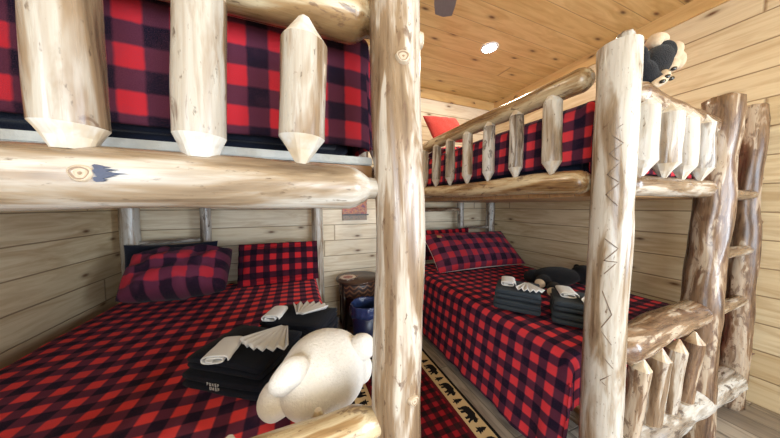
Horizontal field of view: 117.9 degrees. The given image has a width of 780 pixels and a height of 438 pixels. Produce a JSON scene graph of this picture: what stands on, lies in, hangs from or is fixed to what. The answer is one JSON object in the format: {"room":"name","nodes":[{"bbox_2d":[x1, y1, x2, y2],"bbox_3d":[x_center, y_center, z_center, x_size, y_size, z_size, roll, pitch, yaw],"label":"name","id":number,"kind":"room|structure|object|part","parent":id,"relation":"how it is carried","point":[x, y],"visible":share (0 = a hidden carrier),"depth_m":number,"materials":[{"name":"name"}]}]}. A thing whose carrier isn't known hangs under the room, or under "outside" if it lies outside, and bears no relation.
{"room":"cabin bunk bedroom","nodes":[
{"label":"cabin bunk bedroom","id":0,"kind":"room"},
{"bbox_2d":[0,208,121,368],"bbox_3d":[-1.445,-0.061,-1.132,0.120,3.350,7.580,-1,3,-22],"label":"wall","id":1,"kind":"structure","parent":0,"point":[60,270],"depth_m":1.75,"materials":[{"name":"brown wood"}]},
{"bbox_2d":[140,98,488,315],"bbox_3d":[-0.497,-0.317,3.386,5.300,3.350,0.120,-1,3,-22],"label":"wall","id":2,"kind":"structure","parent":0,"point":[348,245],"depth_m":3.21,"materials":[{"name":"brown wood"}]},
{"bbox_2d":[342,200,368,219],"bbox_3d":[-0.484,-0.150,3.311,0.370,0.335,0.044,-1,3,-22],"label":"wall picture","id":3,"kind":"object","parent":2,"relation":"attached to","point":[359,212],"visible":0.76,"depth_m":3.32,"materials":[{"name":"pink paper"}]},
{"bbox_2d":[420,88,493,110],"bbox_3d":[-0.480,-1.915,3.225,4.980,0.140,0.022,-1,3,-22],"label":"trim","id":4,"kind":"structure","parent":2,"relation":"attached to","point":[424,93],"depth_m":3.83,"materials":[{"name":"brown wood"}]},
{"bbox_2d":[365,0,692,102],"bbox_3d":[0.932,-1.847,-0.282,5.300,0.120,7.880,-1,3,-22],"label":"ceiling","id":5,"kind":"structure","parent":0,"point":[536,39],"depth_m":2.50,"materials":[{"name":"brown wood"}]},
{"bbox_2d":[434,0,456,16],"bbox_3d":[0.309,-1.651,1.022,1.141,0.420,1.141,-3,4,-38],"label":"ceiling fan","id":6,"kind":"object","parent":5,"relation":"hanging from","point":[443,8],"visible":1,"depth_m":1.70,"materials":[{"name":"metal"}]},
{"bbox_2d":[480,42,498,53],"bbox_3d":[1.135,-1.950,2.685,0.200,0.010,0.200,-1,3,-22],"label":"recessed light","id":7,"kind":"object","parent":5,"relation":"in","point":[490,47],"visible":1,"depth_m":2.67,"materials":[{"name":"white plastic"}]},
{"bbox_2d":[482,44,496,52],"bbox_3d":[1.135,-1.951,2.685,0.152,0.006,0.152,-1,3,-22],"label":"diffuser","id":8,"kind":"object","parent":7,"relation":"attached to","point":[486,48],"depth_m":2.69,"materials":[{"name":"white plastic"}]},
{"bbox_2d":[336,315,779,437],"bbox_3d":[0.932,1.617,-0.085,5.300,0.120,7.880,-1,3,-22],"label":"floor","id":9,"kind":"structure","parent":0,"point":[755,421],"depth_m":1.73,"materials":[{"name":"grey wood"}]},
{"bbox_2d":[0,0,425,437],"bbox_3d":[-1.267,0.105,1.513,1.977,2.721,2.625,-1,3,-22],"label":"bunk bed","id":10,"kind":"object","parent":9,"relation":"on","point":[70,161],"visible":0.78,"depth_m":0.52,"materials":[{"name":"brown wood"}]},
{"bbox_3d":[-2.567,0.194,2.328,0.160,2.450,0.158,-1,4,-22],"label":"post","id":11,"kind":"part","parent":10,"relation":"part of","materials":[{"name":"beige wood"}]},
{"bbox_2d":[0,112,347,155],"bbox_3d":[-1.282,-0.379,1.539,1.595,0.278,2.155,-1,3,-22],"label":"mattress","id":12,"kind":"object","parent":10,"relation":"on","point":[14,121],"visible":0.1,"depth_m":0.68,"materials":[{"name":"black fabric"}]},
{"bbox_2d":[0,0,372,156],"bbox_3d":[-1.265,-0.482,1.506,1.746,0.420,2.200,-1,3,-22],"label":"comforter","id":13,"kind":"object","parent":12,"relation":"on","point":[137,32],"visible":0.23,"depth_m":0.66,"materials":[{"name":"red fabric"}]},
{"bbox_3d":[-0.546,-0.077,0.467,1.135,0.128,0.132,-2,4,-22],"label":"rail","id":14,"kind":"part","parent":10,"relation":"part of","materials":[{"name":"beige wood"}]},
{"bbox_3d":[-2.002,0.206,2.555,0.112,2.400,0.110,-1,3,-22],"label":"post","id":15,"kind":"part","parent":10,"relation":"part of","materials":[{"name":"beige wood"}]},
{"bbox_3d":[-0.571,-0.571,0.502,1.135,0.146,0.144,-2,4,-21],"label":"rail","id":16,"kind":"part","parent":10,"relation":"part of","materials":[{"name":"beige wood"}]},
{"bbox_3d":[-0.551,0.635,0.507,1.125,0.124,0.124,-3,4,-22],"label":"rail","id":17,"kind":"part","parent":10,"relation":"part of","materials":[{"name":"beige wood"}]},
{"bbox_3d":[-0.921,0.157,2.982,0.148,2.450,0.146,-1,4,-22],"label":"post","id":18,"kind":"part","parent":10,"relation":"part of","materials":[{"name":"beige wood"}]},
{"bbox_3d":[0.021,0.150,0.709,0.170,2.720,0.160,-2,4,-22],"label":"post","id":19,"kind":"part","parent":10,"relation":"part of","materials":[{"name":"beige wood"}]},
{"bbox_2d":[336,271,375,329],"bbox_3d":[-0.411,1.064,3.088,0.584,0.626,0.537,-1,3,-22],"label":"side table","id":20,"kind":"object","parent":9,"relation":"on","point":[364,285],"visible":0.67,"depth_m":2.90,"materials":[{"name":"brown wood"}]},
{"bbox_3d":[-0.642,1.080,3.127,0.050,0.590,0.050,-1,3,-22],"label":"leg","id":21,"kind":"part","parent":20,"relation":"part of","materials":[{"name":"black wood"}]},
{"bbox_3d":[-0.569,1.092,2.919,0.050,0.590,0.050,-1,3,-22],"label":"leg","id":22,"kind":"part","parent":20,"relation":"part of","materials":[{"name":"black wood"}]},
{"bbox_2d":[338,274,357,280],"bbox_3d":[-0.539,0.747,3.014,0.256,0.014,0.243,-1,3,-22],"label":"round plaque","id":23,"kind":"object","parent":20,"relation":"on","point":[346,277],"visible":1,"depth_m":2.99,"materials":[{"name":"beige wood"}]},
{"bbox_2d":[349,296,373,337],"bbox_3d":[-0.262,1.161,2.613,0.369,0.485,0.370,-1,3,-22],"label":"trash bin","id":24,"kind":"object","parent":9,"relation":"on","point":[361,308],"visible":0.66,"depth_m":2.48,"materials":[{"name":"blue ceramic"}]},
{"bbox_2d":[352,348,500,437],"bbox_3d":[0.358,1.469,1.359,0.860,0.012,2.300,-1,3,-22],"label":"area rug","id":25,"kind":"object","parent":9,"relation":"on","point":[445,412],"visible":0.46,"depth_m":1.78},
{"bbox_2d":[422,29,770,437],"bbox_3d":[1.403,0.182,2.566,1.932,2.453,2.655,-1,3,-22],"label":"bunk bed","id":26,"kind":"object","parent":9,"relation":"on","point":[677,390],"visible":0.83,"depth_m":1.29,"materials":[{"name":"brown wood"}]},
{"bbox_3d":[0.632,-0.145,3.590,1.100,0.064,0.064,-1,3,-22],"label":"rail","id":27,"kind":"part","parent":26,"relation":"part of","materials":[{"name":"brown wood"}]},
{"bbox_3d":[1.139,0.135,3.806,0.125,2.400,0.115,-2,4,-22],"label":"post","id":28,"kind":"part","parent":26,"relation":"part of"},
{"bbox_3d":[1.720,0.097,4.036,0.152,2.450,0.154,-1,3,-22],"label":"post","id":29,"kind":"part","parent":26,"relation":"part of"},
{"bbox_3d":[0.563,-0.270,2.262,0.135,0.136,2.355,-1,4,-22],"label":"rail","id":30,"kind":"part","parent":26,"relation":"part of","materials":[{"name":"brown wood"}]},
{"bbox_3d":[0.566,-0.776,2.240,0.134,0.137,2.345,-1,4,-22],"label":"rail","id":31,"kind":"part","parent":26,"relation":"part of","materials":[{"name":"brown wood"}]},
{"bbox_2d":[426,163,676,197],"bbox_3d":[1.394,-0.451,2.593,1.470,0.413,2.180,-1,3,-22],"label":"mattress","id":32,"kind":"object","parent":26,"relation":"on","point":[585,167],"visible":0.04,"depth_m":1.60,"materials":[{"name":"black fabric"}]},
{"bbox_2d":[426,101,691,185],"bbox_3d":[1.386,-0.524,2.551,1.599,0.413,2.222,-1,3,-22],"label":"comforter","id":33,"kind":"object","parent":32,"relation":"on","point":[578,121],"visible":0.25,"depth_m":1.53,"materials":[{"name":"red fabric"}]},
{"bbox_2d":[428,146,459,157],"bbox_3d":[0.911,-0.874,3.227,0.720,0.192,0.460,-1,3,-22],"label":"pillow","id":34,"kind":"object","parent":33,"relation":"on","point":[443,150],"visible":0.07,"depth_m":2.98,"materials":[{"name":"red fabric"}]},
{"bbox_2d":[423,116,462,142],"bbox_3d":[0.757,-1.217,3.190,0.581,0.447,0.283,-2,4,-28],"label":"pillow","id":35,"kind":"object","parent":34,"relation":"on","point":[437,125],"visible":0.6,"depth_m":3.10,"materials":[{"name":"red fabric"}]},
{"bbox_3d":[0.763,1.146,2.388,0.098,0.097,2.400,-1,3,-22],"label":"rail","id":36,"kind":"part","parent":26,"relation":"part of","materials":[{"name":"brown wood"}]},
{"bbox_3d":[1.040,0.354,1.125,0.174,2.266,0.167,-1,4,-22],"label":"post","id":37,"kind":"part","parent":26,"relation":"part of","materials":[{"name":"beige wood"}]},
{"bbox_2d":[643,32,686,87],"bbox_3d":[1.539,-0.888,1.344,0.529,0.375,0.176,-1,3,-22],"label":"plush toy","id":38,"kind":"object","parent":26,"relation":"on","point":[663,56],"visible":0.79,"depth_m":1.29,"materials":[{"name":"black fabric"}]},
{"bbox_3d":[1.590,0.625,1.367,1.100,0.176,0.184,-2,4,-22],"label":"rail","id":39,"kind":"part","parent":26,"relation":"part of","materials":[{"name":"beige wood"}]},
{"bbox_3d":[1.556,-0.175,1.299,0.980,0.111,0.112,-2,4,-22],"label":"rail","id":40,"kind":"part","parent":26,"relation":"part of","materials":[{"name":"beige wood"}]},
{"bbox_3d":[1.551,-0.573,1.289,1.001,0.140,0.141,1,3,-22],"label":"rail","id":41,"kind":"part","parent":26,"relation":"part of","materials":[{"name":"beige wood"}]},
{"bbox_3d":[1.831,1.192,1.471,1.560,0.207,0.202,-2,4,-22],"label":"rail","id":42,"kind":"part","parent":26,"relation":"part of","materials":[{"name":"beige wood"}]},
{"bbox_3d":[2.066,0.349,1.536,0.191,2.232,0.199,1,3,-22],"label":"post","id":43,"kind":"part","parent":26,"relation":"part of","materials":[{"name":"brown wood"}]},
{"bbox_3d":[2.657,0.310,1.775,0.163,2.280,0.160,1,3,5],"label":"post","id":44,"kind":"part","parent":26,"relation":"part of","materials":[{"name":"brown wood"}]},
{"bbox_2d":[494,0,779,414],"bbox_3d":[3.309,-0.169,0.765,0.120,3.350,7.580,-1,3,-22],"label":"wall","id":45,"kind":"structure","parent":0,"point":[733,46],"depth_m":2.02,"materials":[{"name":"brown wood"}]},
{"bbox_2d":[494,0,729,108],"bbox_3d":[3.243,-1.770,0.648,0.022,0.140,7.580,-1,3,-22],"label":"trim","id":46,"kind":"structure","parent":45,"relation":"attached to","point":[694,8],"depth_m":2.30,"materials":[{"name":"brown wood"}]},
{"bbox_3d":[-1.327,0.948,1.599,1.620,0.283,2.150,-1,3,-22],"label":"mattress","id":47,"kind":"object","parent":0,"visible":0},
{"bbox_2d":[0,279,322,437],"bbox_3d":[-1.264,1.043,1.590,1.808,0.585,2.205,-1,3,-22],"label":"comforter","id":48,"kind":"object","parent":47,"relation":"on","point":[118,373],"visible":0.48,"depth_m":1.17,"materials":[{"name":"red fabric"}]},
{"bbox_2d":[124,241,217,268],"bbox_3d":[-2.165,0.468,2.348,0.741,0.456,0.157,-1,3,-22],"label":"pillow","id":49,"kind":"object","parent":48,"relation":"on","point":[129,250],"visible":0.23,"depth_m":2.25,"materials":[{"name":"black fabric"}]},
{"bbox_2d":[115,244,231,302],"bbox_3d":[-1.880,0.481,2.121,0.726,0.492,0.485,-1,3,-22],"label":"pillow","id":50,"kind":"object","parent":48,"relation":"on","point":[164,273],"visible":1,"depth_m":1.97,"materials":[{"name":"red fabric"}]},
{"bbox_2d":[182,355,286,400],"bbox_3d":[-0.711,0.723,1.175,0.425,0.080,0.331,1,3,12],"label":"folded towel","id":51,"kind":"object","parent":48,"relation":"on","point":[213,382],"visible":0.41,"depth_m":1.02,"materials":[{"name":"black fabric"}]},
{"bbox_2d":[187,325,301,379],"bbox_3d":[-0.706,0.648,1.180,0.401,0.063,0.315,1,3,12],"label":"folded towel","id":52,"kind":"object","parent":51,"relation":"on","point":[245,362],"visible":0.7,"depth_m":1.07,"materials":[{"name":"black fabric"}]},
{"bbox_2d":[200,336,242,364],"bbox_3d":[-0.762,0.594,1.082,0.110,0.039,0.184,-1,3,-12],"label":"washcloth","id":53,"kind":"object","parent":52,"relation":"on","point":[225,348],"visible":0.97,"depth_m":1.04,"materials":[{"name":"white fabric"}]},
{"bbox_2d":[240,325,288,351],"bbox_3d":[-0.601,0.578,1.123,0.219,0.031,0.211,-1,3,-22],"label":"folded hand towel","id":54,"kind":"object","parent":52,"relation":"on","point":[272,338],"visible":1,"depth_m":1.12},
{"bbox_2d":[237,241,318,286],"bbox_3d":[-1.216,0.479,2.603,0.800,0.422,0.206,-1,3,-22],"label":"pillow","id":55,"kind":"object","parent":48,"relation":"on","point":[265,263],"visible":1,"depth_m":2.54,"materials":[{"name":"red fabric"}]},
{"bbox_2d":[256,328,372,423],"bbox_3d":[-0.307,0.610,1.006,0.442,0.318,0.447,-1,3,-22],"label":"teddy bear","id":56,"kind":"object","parent":48,"relation":"on","point":[327,369],"visible":0.97,"depth_m":0.82},
{"bbox_3d":[-0.412,0.658,0.860,0.136,0.141,0.115,-1,3,-22],"label":"arm","id":57,"kind":"part","parent":56,"relation":"part of"},
{"bbox_3d":[-0.132,0.643,1.014,0.111,0.125,0.118,-1,3,-22],"label":"arm","id":58,"kind":"part","parent":56,"relation":"part of"},
{"bbox_2d":[299,317,338,337],"bbox_3d":[-0.579,0.706,1.519,0.426,0.074,0.294,1,3,10],"label":"folded towel","id":59,"kind":"object","parent":48,"relation":"on","point":[334,324],"visible":0.12,"depth_m":1.54,"materials":[{"name":"black fabric"}]},
{"bbox_2d":[259,304,336,333],"bbox_3d":[-0.574,0.638,1.516,0.405,0.054,0.276,1,3,9],"label":"folded towel","id":60,"kind":"object","parent":59,"relation":"on","point":[308,323],"visible":0.59,"depth_m":1.43,"materials":[{"name":"black fabric"}]},
{"bbox_2d":[261,306,287,321],"bbox_3d":[-0.713,0.585,1.472,0.105,0.039,0.176,0,3,-2],"label":"washcloth","id":61,"kind":"object","parent":60,"relation":"on","point":[276,312],"visible":1,"depth_m":1.42,"materials":[{"name":"white fabric"}]},
{"bbox_2d":[293,301,327,314],"bbox_3d":[-0.516,0.576,1.531,0.216,0.031,0.195,-1,3,-22],"label":"folded hand towel","id":62,"kind":"object","parent":60,"relation":"on","point":[307,308],"visible":1,"depth_m":1.52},
{"bbox_3d":[1.367,0.895,2.658,1.530,0.298,2.180,-1,3,-22],"label":"mattress","id":63,"kind":"object","parent":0,"visible":0},
{"bbox_2d":[422,263,675,437],"bbox_3d":[1.323,1.020,2.617,1.770,0.656,2.219,-1,3,-22],"label":"comforter","id":64,"kind":"object","parent":63,"relation":"on","point":[528,366],"visible":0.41,"depth_m":1.76,"materials":[{"name":"red fabric"}]},
{"bbox_2d":[425,244,432,259],"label":"pillow","id":65,"kind":"object","parent":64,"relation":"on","point":[428,255],"depth_m":3.36,"materials":[{"name":"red fabric"}]},
{"bbox_2d":[425,227,468,233],"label":"pillow","id":66,"kind":"object","parent":64,"relation":"on","point":[462,230],"depth_m":3.54,"materials":[{"name":"red fabric"}]},
{"bbox_2d":[425,231,524,272],"bbox_3d":[1.164,0.419,3.261,1.401,0.450,0.478,-1,3,-20],"label":"pillow","id":67,"kind":"object","parent":64,"relation":"on","point":[450,252],"visible":0.95,"depth_m":3.11,"materials":[{"name":"red and black buffalo plaid cotton fabric"}]},
{"bbox_2d":[493,295,540,315],"bbox_3d":[1.056,0.675,1.955,0.338,0.086,0.336,2,4,32],"label":"folded towel","id":68,"kind":"object","parent":64,"relation":"on","point":[529,308],"visible":0.52,"depth_m":1.81,"materials":[{"name":"black fabric"}]},
{"bbox_2d":[495,279,540,303],"bbox_3d":[1.060,0.591,1.953,0.330,0.075,0.329,2,4,30],"label":"folded towel","id":69,"kind":"object","parent":68,"relation":"on","point":[508,292],"visible":0.71,"depth_m":1.84,"materials":[{"name":"black fabric"}]},
{"bbox_2d":[501,276,515,285],"bbox_3d":[1.012,0.526,2.009,0.113,0.039,0.218,1,4,25],"label":"washcloth","id":70,"kind":"object","parent":69,"relation":"on","point":[506,280],"visible":0.99,"depth_m":1.95,"materials":[{"name":"white fabric"}]},
{"bbox_2d":[516,282,544,292],"bbox_3d":[1.105,0.539,1.824,0.190,0.031,0.173,-3,4,-39],"label":"folded hand towel","id":71,"kind":"object","parent":69,"relation":"on","point":[526,285],"visible":1,"depth_m":1.82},
{"bbox_2d":[524,264,586,294],"bbox_3d":[1.742,0.587,2.412,0.859,0.214,0.460,-1,3,-22],"label":"teddy bear","id":72,"kind":"object","parent":64,"relation":"on","point":[546,277],"visible":0.73,"depth_m":2.36},
{"bbox_2d":[549,298,582,328],"bbox_3d":[1.366,0.690,1.706,0.337,0.085,0.332,2,4,32],"label":"folded towel","id":73,"kind":"object","parent":64,"relation":"on","point":[560,317],"visible":0.33,"depth_m":1.62,"materials":[{"name":"black fabric"}]},
{"bbox_2d":[550,288,584,314],"bbox_3d":[1.369,0.605,1.703,0.328,0.075,0.330,2,4,30],"label":"folded towel","id":74,"kind":"object","parent":73,"relation":"on","point":[576,305],"visible":0.48,"depth_m":1.63,"materials":[{"name":"black fabric"}]},
{"bbox_2d":[555,285,579,298],"bbox_3d":[1.322,0.540,1.761,0.115,0.039,0.218,2,4,26],"label":"washcloth","id":75,"kind":"object","parent":74,"relation":"on","point":[564,291],"visible":1,"depth_m":1.70,"materials":[{"name":"white fabric"}]}
]}

